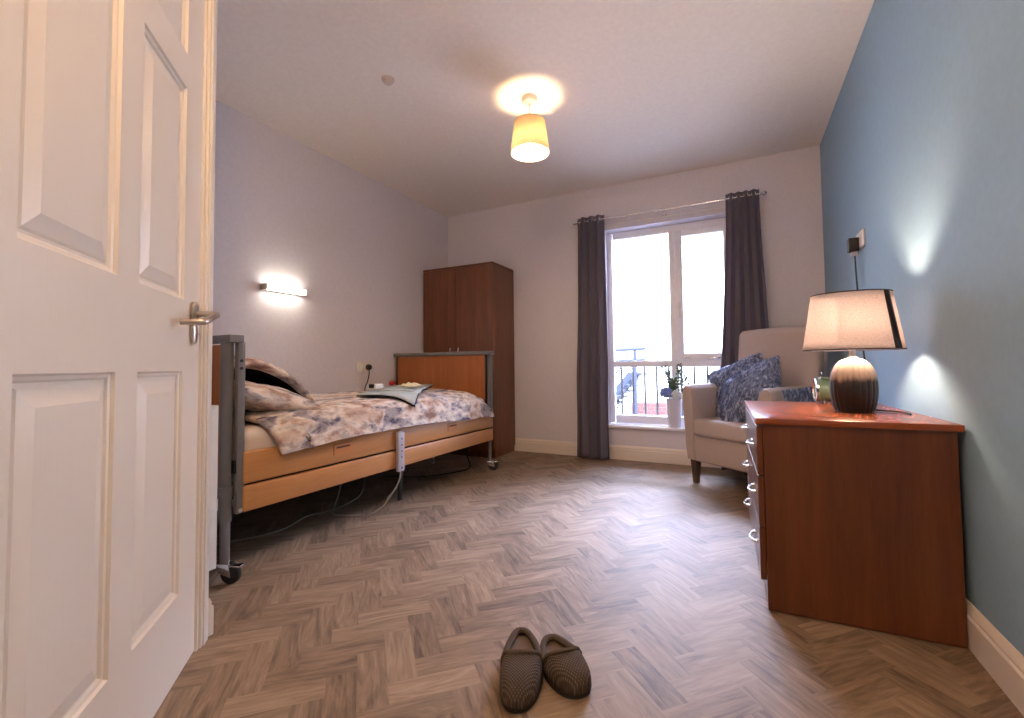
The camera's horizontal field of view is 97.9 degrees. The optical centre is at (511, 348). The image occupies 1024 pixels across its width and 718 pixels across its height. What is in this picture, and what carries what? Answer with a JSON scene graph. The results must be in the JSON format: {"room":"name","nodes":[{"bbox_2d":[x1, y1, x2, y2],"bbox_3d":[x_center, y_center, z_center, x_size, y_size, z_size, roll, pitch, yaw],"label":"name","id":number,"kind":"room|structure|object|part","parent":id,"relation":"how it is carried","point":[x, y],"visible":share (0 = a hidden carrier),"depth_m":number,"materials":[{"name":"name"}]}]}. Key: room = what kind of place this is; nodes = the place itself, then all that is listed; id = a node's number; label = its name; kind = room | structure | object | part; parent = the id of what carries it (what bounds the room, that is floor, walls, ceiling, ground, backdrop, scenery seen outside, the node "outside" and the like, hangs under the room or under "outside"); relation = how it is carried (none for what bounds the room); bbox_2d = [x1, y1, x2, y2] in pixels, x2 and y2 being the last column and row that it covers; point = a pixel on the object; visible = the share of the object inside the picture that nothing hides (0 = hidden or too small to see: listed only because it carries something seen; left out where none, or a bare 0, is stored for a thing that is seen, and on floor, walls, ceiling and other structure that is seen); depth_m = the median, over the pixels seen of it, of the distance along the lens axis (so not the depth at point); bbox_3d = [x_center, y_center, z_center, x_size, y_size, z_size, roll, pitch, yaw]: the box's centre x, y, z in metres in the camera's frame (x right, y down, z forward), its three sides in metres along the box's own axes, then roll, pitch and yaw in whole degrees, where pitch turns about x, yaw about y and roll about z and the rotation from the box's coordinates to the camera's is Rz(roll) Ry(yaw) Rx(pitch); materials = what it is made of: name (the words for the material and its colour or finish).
{"room":"care facility","nodes":[
{"label":"care facility","id":0,"kind":"room"},
{"bbox_2d":[212,100,447,393],"bbox_3d":[-1.452,-0.296,3.476,0.200,2.585,3.627,-2,-2,27],"label":"wall","id":1,"kind":"structure","parent":0,"point":[287,213],"depth_m":3.27,"materials":[{"name":"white paint"}]},
{"bbox_2d":[260,283,307,295],"bbox_3d":[-1.538,-0.399,3.021,0.062,0.040,0.318,-2,-2,27],"label":"wall light","id":2,"kind":"object","parent":1,"relation":"attached to","point":[264,286],"visible":1,"depth_m":2.98,"materials":[{"name":"white plastic"}]},
{"bbox_2d":[267,284,305,294],"bbox_3d":[-1.524,-0.399,3.017,0.034,0.034,0.285,-2,-2,27],"label":"diffuser","id":3,"kind":"object","parent":2,"relation":"attached to","point":[275,288],"depth_m":3.00,"materials":[{"name":"white"}]},
{"bbox_2d":[356,362,371,390],"bbox_3d":[-1.206,0.280,3.660,0.044,0.344,0.150,-2,-2,27],"label":"wall socket","id":4,"kind":"object","parent":1,"relation":"attached to","point":[361,367],"visible":0.88,"depth_m":3.66,"materials":[{"name":"white plastic"}]},
{"bbox_3d":[-1.222,0.152,3.673,0.010,0.086,0.150,-2,-2,27],"label":"plate","id":5,"kind":"part","parent":4,"relation":"part of","materials":[{"name":"white plastic"}]},
{"bbox_2d":[216,0,873,216],"bbox_3d":[-0.376,-1.607,1.753,3.344,0.120,5.208,-2,-2,27],"label":"ceiling","id":6,"kind":"structure","parent":0,"point":[626,91],"depth_m":2.54,"materials":[{"name":"paint"}]},
{"bbox_2d":[381,75,394,85],"bbox_3d":[-0.695,-1.501,2.503,0.072,0.028,0.072,-2,-2,27],"label":"smoke detector","id":7,"kind":"object","parent":6,"relation":"attached to","point":[388,80],"visible":1,"depth_m":2.48,"materials":[{"name":"grey plastic"}]},
{"bbox_2d":[511,93,549,161],"bbox_3d":[0.107,-1.346,2.687,0.236,0.340,0.236,-2,-2,27],"label":"pendant lamp","id":8,"kind":"object","parent":6,"relation":"hanging from","point":[530,140],"visible":1,"depth_m":2.63,"materials":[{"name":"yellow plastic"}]},
{"bbox_3d":[0.108,-1.272,2.684,0.232,0.188,0.232,-2,-2,27],"label":"lamp shade","id":9,"kind":"part","parent":8,"relation":"part of","materials":[{"name":"white"}]},
{"bbox_3d":[0.108,-1.248,2.683,0.062,0.106,0.062,-2,-2,27],"label":"bulb","id":10,"kind":"part","parent":8,"relation":"part of","materials":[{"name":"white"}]},
{"bbox_2d":[153,451,1023,717],"bbox_3d":[-0.484,0.887,1.389,3.364,0.001,5.827,-2,-2,27],"label":"floor","id":11,"kind":"structure","parent":0,"point":[410,607],"depth_m":1.48,"materials":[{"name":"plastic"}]},
{"bbox_2d":[217,477,364,543],"bbox_3d":[-1.145,0.834,2.470,0.142,0.200,0.976,-2,-3,30],"label":"power cord","id":12,"kind":"object","parent":11,"relation":"on","point":[364,477],"visible":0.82,"depth_m":2.40,"materials":[{"name":"grey plastic"}]},
{"bbox_2d":[211,334,498,583],"bbox_3d":[-1.036,0.468,2.859,1.035,0.962,2.125,-2,-2,27],"label":"bed","id":13,"kind":"object","parent":11,"relation":"on","point":[262,477],"visible":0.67,"depth_m":2.07,"materials":[{"name":"brown wood"}]},
{"bbox_3d":[-1.522,0.287,1.957,0.905,0.585,0.020,-2,-2,27],"label":"headboard","id":14,"kind":"part","parent":13,"relation":"part of","materials":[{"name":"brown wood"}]},
{"bbox_3d":[-1.117,0.720,1.733,0.037,0.225,0.037,-2,-2,27],"label":"leg","id":15,"kind":"part","parent":13,"relation":"part of","materials":[{"name":"grey paint"}]},
{"bbox_3d":[-1.121,0.325,1.748,0.059,0.695,0.059,-2,-2,27],"label":"post","id":16,"kind":"part","parent":13,"relation":"part of","materials":[{"name":"grey metal"}]},
{"bbox_3d":[-0.836,0.490,2.200,0.005,0.052,0.110,-2,-2,27],"label":"latch plate","id":17,"kind":"part","parent":13,"relation":"part of","materials":[{"name":"brown wood"}]},
{"bbox_2d":[232,398,483,480],"bbox_3d":[-1.049,0.477,2.857,0.910,0.222,1.960,-2,-2,27],"label":"mattress","id":18,"kind":"object","parent":13,"relation":"on","point":[256,436],"visible":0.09,"depth_m":1.85,"materials":[{"name":"fabric"}]},
{"bbox_2d":[233,380,322,412],"bbox_3d":[-1.316,0.245,2.152,0.720,0.206,0.463,-2,-2,27],"label":"pillow","id":19,"kind":"object","parent":18,"relation":"on","point":[258,397],"visible":0.32,"depth_m":1.97,"materials":[{"name":"fabric"}]},
{"bbox_2d":[234,355,315,401],"bbox_3d":[-1.402,0.219,2.272,0.660,0.372,0.593,-2,-2,27],"label":"pillow","id":20,"kind":"object","parent":19,"relation":"on","point":[258,371],"visible":0.16,"depth_m":2.19,"materials":[{"name":"fabric"}]},
{"bbox_2d":[233,388,493,454],"bbox_3d":[-1.008,0.402,2.893,1.010,0.239,1.874,-2,-2,27],"label":"duvet","id":21,"kind":"object","parent":18,"relation":"on","point":[343,415],"visible":0.65,"depth_m":2.34,"materials":[{"name":"multicoloured fabric"}]},
{"bbox_2d":[357,384,432,406],"bbox_3d":[-0.777,0.320,3.145,0.352,0.098,1.166,0,-2,-6],"label":"folded garment","id":22,"kind":"object","parent":21,"relation":"on","point":[409,395],"visible":0.84,"depth_m":2.77,"materials":[{"name":"grey fabric"}]},
{"bbox_2d":[368,384,382,388],"bbox_3d":[-0.877,0.241,2.867,0.056,0.032,0.121,-1,-2,8],"label":"remote control","id":23,"kind":"object","parent":22,"relation":"on","point":[370,386],"visible":1,"depth_m":2.81,"materials":[{"name":"white plastic"}]},
{"bbox_2d":[400,382,423,386],"bbox_3d":[-0.686,0.244,3.062,0.150,0.033,0.151,0,-2,-25],"label":"tissue","id":24,"kind":"object","parent":22,"relation":"on","point":[408,384],"visible":1,"depth_m":3.02,"materials":[{"name":"beige paper"}]},
{"bbox_2d":[332,431,404,515],"bbox_3d":[-0.842,0.703,2.541,0.424,0.455,0.176,-1,-2,15],"label":"handset","id":25,"kind":"object","parent":13,"relation":"hanging from","point":[400,435],"visible":0.95,"depth_m":2.53,"materials":[{"name":"white plastic"}]},
{"bbox_3d":[-0.606,0.370,3.763,0.910,0.618,0.020,-2,-2,27],"label":"footboard","id":26,"kind":"part","parent":13,"relation":"part of","materials":[{"name":"brown wood"}]},
{"bbox_3d":[-0.407,0.532,3.047,0.005,0.052,0.110,-2,-2,27],"label":"latch plate","id":27,"kind":"part","parent":13,"relation":"part of","materials":[{"name":"brown wood"}]},
{"bbox_3d":[-0.181,0.385,3.567,0.046,0.695,0.046,-2,-2,27],"label":"post","id":28,"kind":"part","parent":13,"relation":"part of","materials":[{"name":"grey paint"}]},
{"bbox_3d":[-0.177,0.779,3.552,0.026,0.225,0.026,-2,-2,27],"label":"leg","id":29,"kind":"part","parent":13,"relation":"part of","materials":[{"name":"grey paint"}]},
{"bbox_2d":[385,447,470,476],"bbox_3d":[-0.632,0.816,3.421,0.662,0.300,0.110,0,-2,-17],"label":"cable","id":30,"kind":"object","parent":11,"relation":"on","point":[467,447],"visible":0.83,"depth_m":3.40,"materials":[{"name":"plastic"}]},
{"bbox_2d":[423,261,514,457],"bbox_3d":[-0.428,0.111,4.354,0.780,1.777,0.461,-2,-2,27],"label":"wardrobe","id":31,"kind":"object","parent":11,"relation":"on","point":[470,307],"visible":0.54,"depth_m":4.18,"materials":[{"name":"brown wood"}]},
{"bbox_3d":[-0.694,0.082,4.281,0.371,1.675,0.018,-2,-2,27],"label":"door","id":32,"kind":"part","parent":31,"relation":"part of","materials":[{"name":"brown wood"}]},
{"bbox_3d":[-0.430,-0.766,4.403,0.780,0.019,0.427,-2,-2,27],"label":"panel","id":33,"kind":"part","parent":31,"relation":"part of","materials":[{"name":"brown wood"}]},
{"bbox_3d":[-0.345,0.072,4.105,0.403,1.675,0.018,-2,-2,27],"label":"door","id":34,"kind":"part","parent":31,"relation":"part of","materials":[{"name":"brown wood"}]},
{"bbox_2d":[500,627,542,712],"bbox_3d":[0.027,0.834,1.203,0.117,0.081,0.290,-1,-2,4],"label":"slipper","id":35,"kind":"object","parent":11,"relation":"on","point":[521,675],"visible":1,"depth_m":1.12,"materials":[{"name":"brown fabric"}]},
{"bbox_2d":[540,634,591,698],"bbox_3d":[0.133,0.833,1.206,0.117,0.081,0.217,0,-2,-17],"label":"slipper","id":36,"kind":"object","parent":11,"relation":"on","point":[565,669],"visible":0.96,"depth_m":1.14,"materials":[{"name":"brown fabric"}]},
{"bbox_2d":[682,326,827,482],"bbox_3d":[1.620,0.387,2.993,0.612,1.077,0.705,0,-2,-25],"label":"armchair","id":37,"kind":"object","parent":11,"relation":"on","point":[712,440],"visible":0.5,"depth_m":2.97,"materials":[{"name":"beige fabric"}]},
{"bbox_3d":[1.288,0.852,3.118,0.052,0.165,0.052,0,-2,-25],"label":"leg","id":38,"kind":"part","parent":37,"relation":"part of","materials":[{"name":"brown wood"}]},
{"bbox_3d":[1.478,0.511,3.247,0.540,0.533,0.116,0,-2,-25],"label":"arm","id":39,"kind":"part","parent":37,"relation":"part of"},
{"bbox_2d":[693,417,746,443],"bbox_3d":[1.557,0.532,2.960,0.472,0.117,0.490,0,-2,-25],"label":"seat cushion","id":40,"kind":"object","parent":37,"relation":"on","point":[713,429],"depth_m":2.89,"materials":[{"name":"beige fabric"}]},
{"bbox_3d":[1.606,0.676,2.977,0.527,0.190,0.599,0,-2,-25],"label":"seat","id":41,"kind":"part","parent":37,"relation":"part of","materials":[{"name":"beige fabric"}]},
{"bbox_2d":[707,352,762,416],"bbox_3d":[1.600,0.283,3.135,0.522,0.516,0.287,-3,-3,44],"label":"cushion","id":42,"kind":"object","parent":37,"relation":"on","point":[718,376],"visible":0.27,"depth_m":3.17,"materials":[{"name":"blue fabric"}]},
{"bbox_2d":[719,355,782,422],"bbox_3d":[1.562,0.300,2.920,0.331,0.526,0.572,0,-2,-25],"label":"cushion","id":43,"kind":"object","parent":37,"relation":"on","point":[746,385],"visible":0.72,"depth_m":2.87,"materials":[{"name":"blue fabric"}]},
{"bbox_3d":[1.819,0.238,3.065,0.193,0.777,0.596,0,-2,-25],"label":"backrest","id":44,"kind":"part","parent":37,"relation":"part of","materials":[{"name":"beige fabric"}]},
{"bbox_3d":[1.726,0.488,2.719,0.540,0.533,0.116,0,-2,-25],"label":"arm","id":45,"kind":"part","parent":37,"relation":"part of"},
{"bbox_3d":[1.743,0.305,2.675,0.360,0.154,0.018,0,-2,-25],"label":"arm","id":46,"kind":"part","parent":37,"relation":"part of","materials":[{"name":"fabric"}]},
{"bbox_2d":[741,401,967,647],"bbox_3d":[1.229,0.561,1.753,0.559,0.643,0.792,-2,-2,25],"label":"dresser","id":47,"kind":"object","parent":11,"relation":"on","point":[856,520],"visible":1,"depth_m":1.40,"materials":[{"name":"brown wood"}]},
{"bbox_3d":[1.078,0.528,2.058,0.030,0.018,0.114,-2,-2,25],"label":"handle","id":48,"kind":"part","parent":47,"relation":"part of","materials":[{"name":"silver metal"}]},
{"bbox_3d":[1.080,0.703,2.051,0.030,0.018,0.114,-2,-2,25],"label":"handle","id":49,"kind":"part","parent":47,"relation":"part of","materials":[{"name":"silver metal"}]},
{"bbox_3d":[0.887,0.345,1.662,0.030,0.018,0.114,-2,-2,25],"label":"handle","id":50,"kind":"part","parent":47,"relation":"part of","materials":[{"name":"silver metal"}]},
{"bbox_3d":[0.889,0.515,1.655,0.030,0.018,0.114,-2,-2,25],"label":"handle","id":51,"kind":"part","parent":47,"relation":"part of","materials":[{"name":"silver metal"}]},
{"bbox_3d":[0.891,0.690,1.648,0.030,0.018,0.114,-2,-2,25],"label":"handle","id":52,"kind":"part","parent":47,"relation":"part of","materials":[{"name":"silver metal"}]},
{"bbox_3d":[1.181,0.353,1.783,0.403,0.163,0.768,-2,-2,25],"label":"drawer","id":53,"kind":"part","parent":47,"relation":"part of","materials":[{"name":"brown wood"}]},
{"bbox_3d":[1.183,0.522,1.776,0.403,0.169,0.768,-2,-2,25],"label":"drawer","id":54,"kind":"part","parent":47,"relation":"part of","materials":[{"name":"brown wood"}]},
{"bbox_3d":[1.185,0.697,1.770,0.403,0.173,0.768,-2,-2,25],"label":"drawer","id":55,"kind":"part","parent":47,"relation":"part of","materials":[{"name":"brown wood"}]},
{"bbox_2d":[812,372,831,403],"bbox_3d":[1.419,0.177,2.029,0.074,0.144,0.108,-2,-2,25],"label":"alarm clock","id":56,"kind":"object","parent":47,"relation":"on","point":[820,385],"visible":0.84,"depth_m":2.00,"materials":[{"name":"green metal"}]},
{"bbox_2d":[802,289,910,414],"bbox_3d":[1.277,0.014,1.674,0.316,0.445,0.253,-2,-2,27],"label":"table lamp","id":57,"kind":"object","parent":47,"relation":"on","point":[852,321],"visible":1,"depth_m":1.61,"materials":[{"name":"fabric"}]},
{"bbox_3d":[1.275,-0.206,1.683,0.252,0.004,0.202,-2,-2,27],"label":"shade trim","id":58,"kind":"part","parent":57,"relation":"part of","materials":[{"name":"fabric"}]},
{"bbox_3d":[1.277,0.004,1.675,0.316,0.004,0.253,-2,-2,27],"label":"shade trim","id":59,"kind":"part","parent":57,"relation":"part of","materials":[{"name":"black fabric"}]},
{"bbox_3d":[1.276,-0.101,1.679,0.312,0.210,0.250,-2,-2,27],"label":"lamp shade","id":60,"kind":"part","parent":57,"relation":"part of","materials":[{"name":"white fabric"}]},
{"bbox_3d":[1.380,0.228,1.619,0.031,0.012,0.125,0,-2,-24],"label":"cord","id":61,"kind":"part","parent":57,"relation":"part of","materials":[{"name":"black plastic"}]},
{"bbox_2d":[448,145,828,449],"bbox_3d":[0.879,-0.294,4.162,3.344,2.585,0.300,-2,-2,27],"label":"wall","id":62,"kind":"structure","parent":0,"point":[537,240],"depth_m":4.11,"materials":[{"name":"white paint"}]},
{"bbox_2d":[514,438,720,467],"bbox_3d":[0.821,0.911,3.974,3.344,0.122,0.018,-2,-2,27],"label":"baseboard","id":63,"kind":"structure","parent":62,"relation":"attached to","point":[621,452],"depth_m":3.89,"materials":[{"name":"white wood"}]},
{"bbox_2d":[605,207,725,225],"bbox_3d":[1.308,-1.124,3.794,1.116,0.016,0.020,-2,-2,27],"label":"wire","id":64,"kind":"object","parent":62,"relation":"attached to","point":[722,207],"visible":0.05,"depth_m":3.79,"materials":[{"name":"white plastic"}]},
{"bbox_2d":[607,217,725,431],"bbox_3d":[1.355,-0.200,3.831,1.080,1.770,0.204,-2,-2,27],"label":"window","id":65,"kind":"structure","parent":62,"relation":"in","point":[676,232],"depth_m":3.86,"materials":[{"name":"white plastic"}]},
{"bbox_3d":[1.352,0.671,3.773,1.080,0.025,0.148,-2,-2,27],"label":"sill","id":66,"kind":"part","parent":65,"relation":"part of","materials":[{"name":"white plastic"}]},
{"bbox_2d":[660,363,692,427],"bbox_3d":[1.374,0.389,3.758,0.242,0.538,0.169,0,-2,-15],"label":"flower vase","id":67,"kind":"object","parent":65,"relation":"on","point":[674,404],"visible":0.99,"depth_m":3.73,"materials":[{"name":"white ceramic"}]},
{"bbox_3d":[1.327,0.311,3.798,0.117,0.339,0.034,-2,-3,32],"label":"foliage stem","id":68,"kind":"part","parent":67,"relation":"part of","materials":[{"name":"green plant"}]},
{"bbox_3d":[1.355,0.371,3.756,0.078,0.214,0.038,-1,-2,13],"label":"foliage stem","id":69,"kind":"part","parent":67,"relation":"part of","materials":[{"name":"green plant"}]},
{"bbox_3d":[1.406,0.300,3.777,0.092,0.358,0.040,-1,-2,12],"label":"foliage stem","id":70,"kind":"part","parent":67,"relation":"part of","materials":[{"name":"green plant"}]},
{"bbox_3d":[1.402,0.326,3.760,0.098,0.303,0.030,-2,-2,27],"label":"foliage stem","id":71,"kind":"part","parent":67,"relation":"part of","materials":[{"name":"green plant"}]},
{"bbox_3d":[1.412,0.345,3.742,0.134,0.266,0.030,-2,-3,37],"label":"foliage stem","id":72,"kind":"part","parent":67,"relation":"part of","materials":[{"name":"green plant"}]},
{"bbox_3d":[1.433,-0.331,3.812,0.025,0.140,0.028,-2,-2,27],"label":"sash handle","id":73,"kind":"part","parent":65,"relation":"part of","materials":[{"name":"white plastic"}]},
{"bbox_3d":[1.620,-0.467,3.772,0.440,1.129,0.066,-2,-2,27],"label":"opening sash","id":74,"kind":"part","parent":65,"relation":"part of","materials":[{"name":"glass"}]},
{"bbox_2d":[572,190,766,225],"bbox_3d":[1.262,-1.159,3.772,1.556,0.056,0.100,-2,-2,27],"label":"pole","id":75,"kind":"object","parent":62,"relation":"attached to","point":[764,192],"visible":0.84,"depth_m":3.71,"materials":[{"name":"silver metal"}]},
{"bbox_2d":[576,214,609,459],"bbox_3d":[0.705,-0.116,3.957,0.295,2.153,0.133,-2,-2,27],"label":"curtain","id":76,"kind":"object","parent":75,"relation":"hanging from","point":[592,343],"visible":1,"depth_m":3.95,"materials":[{"name":"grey fabric"}]},
{"bbox_2d":[721,189,768,471],"bbox_3d":[1.786,-0.149,3.412,0.391,2.153,0.124,-2,-2,27],"label":"curtain","id":77,"kind":"object","parent":75,"relation":"hanging from","point":[745,300],"visible":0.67,"depth_m":3.44,"materials":[{"name":"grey fabric"}]},
{"bbox_2d":[820,0,1023,655],"bbox_3d":[1.219,-0.423,0.908,0.200,2.585,5.808,-2,-2,27],"label":"wall","id":78,"kind":"structure","parent":0,"point":[922,143],"depth_m":1.34,"materials":[{"name":"blue paint"}]},
{"bbox_2d":[846,228,865,359],"bbox_3d":[1.778,-0.224,2.286,0.055,0.765,0.196,-2,-2,27],"label":"nurse call unit","id":79,"kind":"object","parent":78,"relation":"attached to","point":[854,245],"visible":0.8,"depth_m":2.33,"materials":[{"name":"white plastic"}]},
{"bbox_3d":[1.774,-0.168,2.262,0.015,0.652,0.152,-2,-2,27],"label":"cord","id":80,"kind":"part","parent":79,"relation":"part of","materials":[{"name":"black plastic"}]},
{"bbox_3d":[1.806,-0.563,2.312,0.009,0.086,0.144,-2,-2,27],"label":"plate","id":81,"kind":"part","parent":79,"relation":"part of","materials":[{"name":"white plastic"}]},
{"bbox_2d":[965,597,1023,715],"bbox_3d":[1.142,0.791,0.924,0.018,0.122,5.140,-2,-2,27],"label":"baseboard","id":82,"kind":"structure","parent":78,"relation":"attached to","point":[1004,663],"depth_m":1.15,"materials":[{"name":"white wood"}]},
{"bbox_3d":[-1.554,-0.365,1.654,1.263,2.585,0.120,-2,-2,27],"label":"wall","id":83,"kind":"structure","parent":0,"visible":0},
{"bbox_2d":[208,598,213,636],"bbox_3d":[-1.498,0.848,1.667,1.249,0.122,0.026,-2,-2,27],"label":"baseboard","id":84,"kind":"structure","parent":83,"relation":"attached to","point":[210,606],"depth_m":1.39,"materials":[{"name":"white wood"}]},
{"bbox_2d":[209,405,218,570],"bbox_3d":[-1.474,0.557,1.715,0.956,0.699,0.111,-2,-2,27],"label":"radiator","id":85,"kind":"object","parent":83,"relation":"attached to","point":[214,408],"visible":0.13,"depth_m":1.54,"materials":[{"name":"white metal"}]},
{"bbox_2d":[211,405,218,409],"bbox_3d":[-1.471,0.217,1.741,0.956,0.017,0.081,-2,-2,27],"label":"grille","id":86,"kind":"object","parent":85,"relation":"attached to","point":[213,407],"depth_m":1.55,"materials":[{"name":"white plastic"}]},
{"bbox_3d":[-0.545,-0.441,-0.040,2.237,2.585,2.237,-2,-2,27],"label":"wall","id":87,"kind":"structure","parent":0,"visible":0},
{"bbox_2d":[0,0,219,717],"bbox_3d":[-0.791,-0.148,0.939,0.113,2.029,0.863,0,-2,-18],"label":"door","id":88,"kind":"structure","parent":87,"relation":"in","point":[101,101],"depth_m":0.83,"materials":[{"name":"beige wood"}]},
{"bbox_3d":[-0.867,-0.086,1.246,0.065,0.051,0.130,0,-2,-18],"label":"lever","id":89,"kind":"part","parent":88,"relation":"part of","materials":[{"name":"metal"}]},
{"bbox_2d":[193,0,217,651],"bbox_3d":[-0.853,-0.182,0.919,0.135,2.108,1.006,0,-2,-18],"label":"door frame","id":90,"kind":"structure","parent":87,"relation":"attached to","point":[210,6],"depth_m":1.36,"materials":[{"name":"white wood"}]},
{"label":"outside","id":91,"kind":"structure","parent":0,"visible":0},
{"bbox_3d":[3.444,1.722,7.282,9.500,0.100,7.800,-2,-2,27],"label":"paving","id":92,"kind":"object","parent":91,"visible":0},
{"bbox_2d":[615,346,647,423],"bbox_3d":[1.532,0.826,6.710,1.052,1.688,0.558,-2,-2,27],"label":"stair","id":93,"kind":"structure","parent":92,"relation":"on","point":[627,380],"depth_m":6.39,"materials":[{"name":"blue metal"}]},
{"bbox_2d":[620,366,720,416],"bbox_3d":[1.455,0.841,4.057,1.700,1.455,0.040,-2,-2,27],"label":"railing","id":94,"kind":"object","parent":92,"relation":"on","point":[621,368],"depth_m":4.16,"materials":[{"name":"metal"}]},
{"bbox_2d":[628,233,723,424],"bbox_3d":[4.963,-0.945,7.320,5.480,5.200,2.520,-2,-2,27],"label":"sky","id":95,"kind":"structure","parent":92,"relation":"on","point":[703,265],"depth_m":7.17,"materials":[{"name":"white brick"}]}
]}

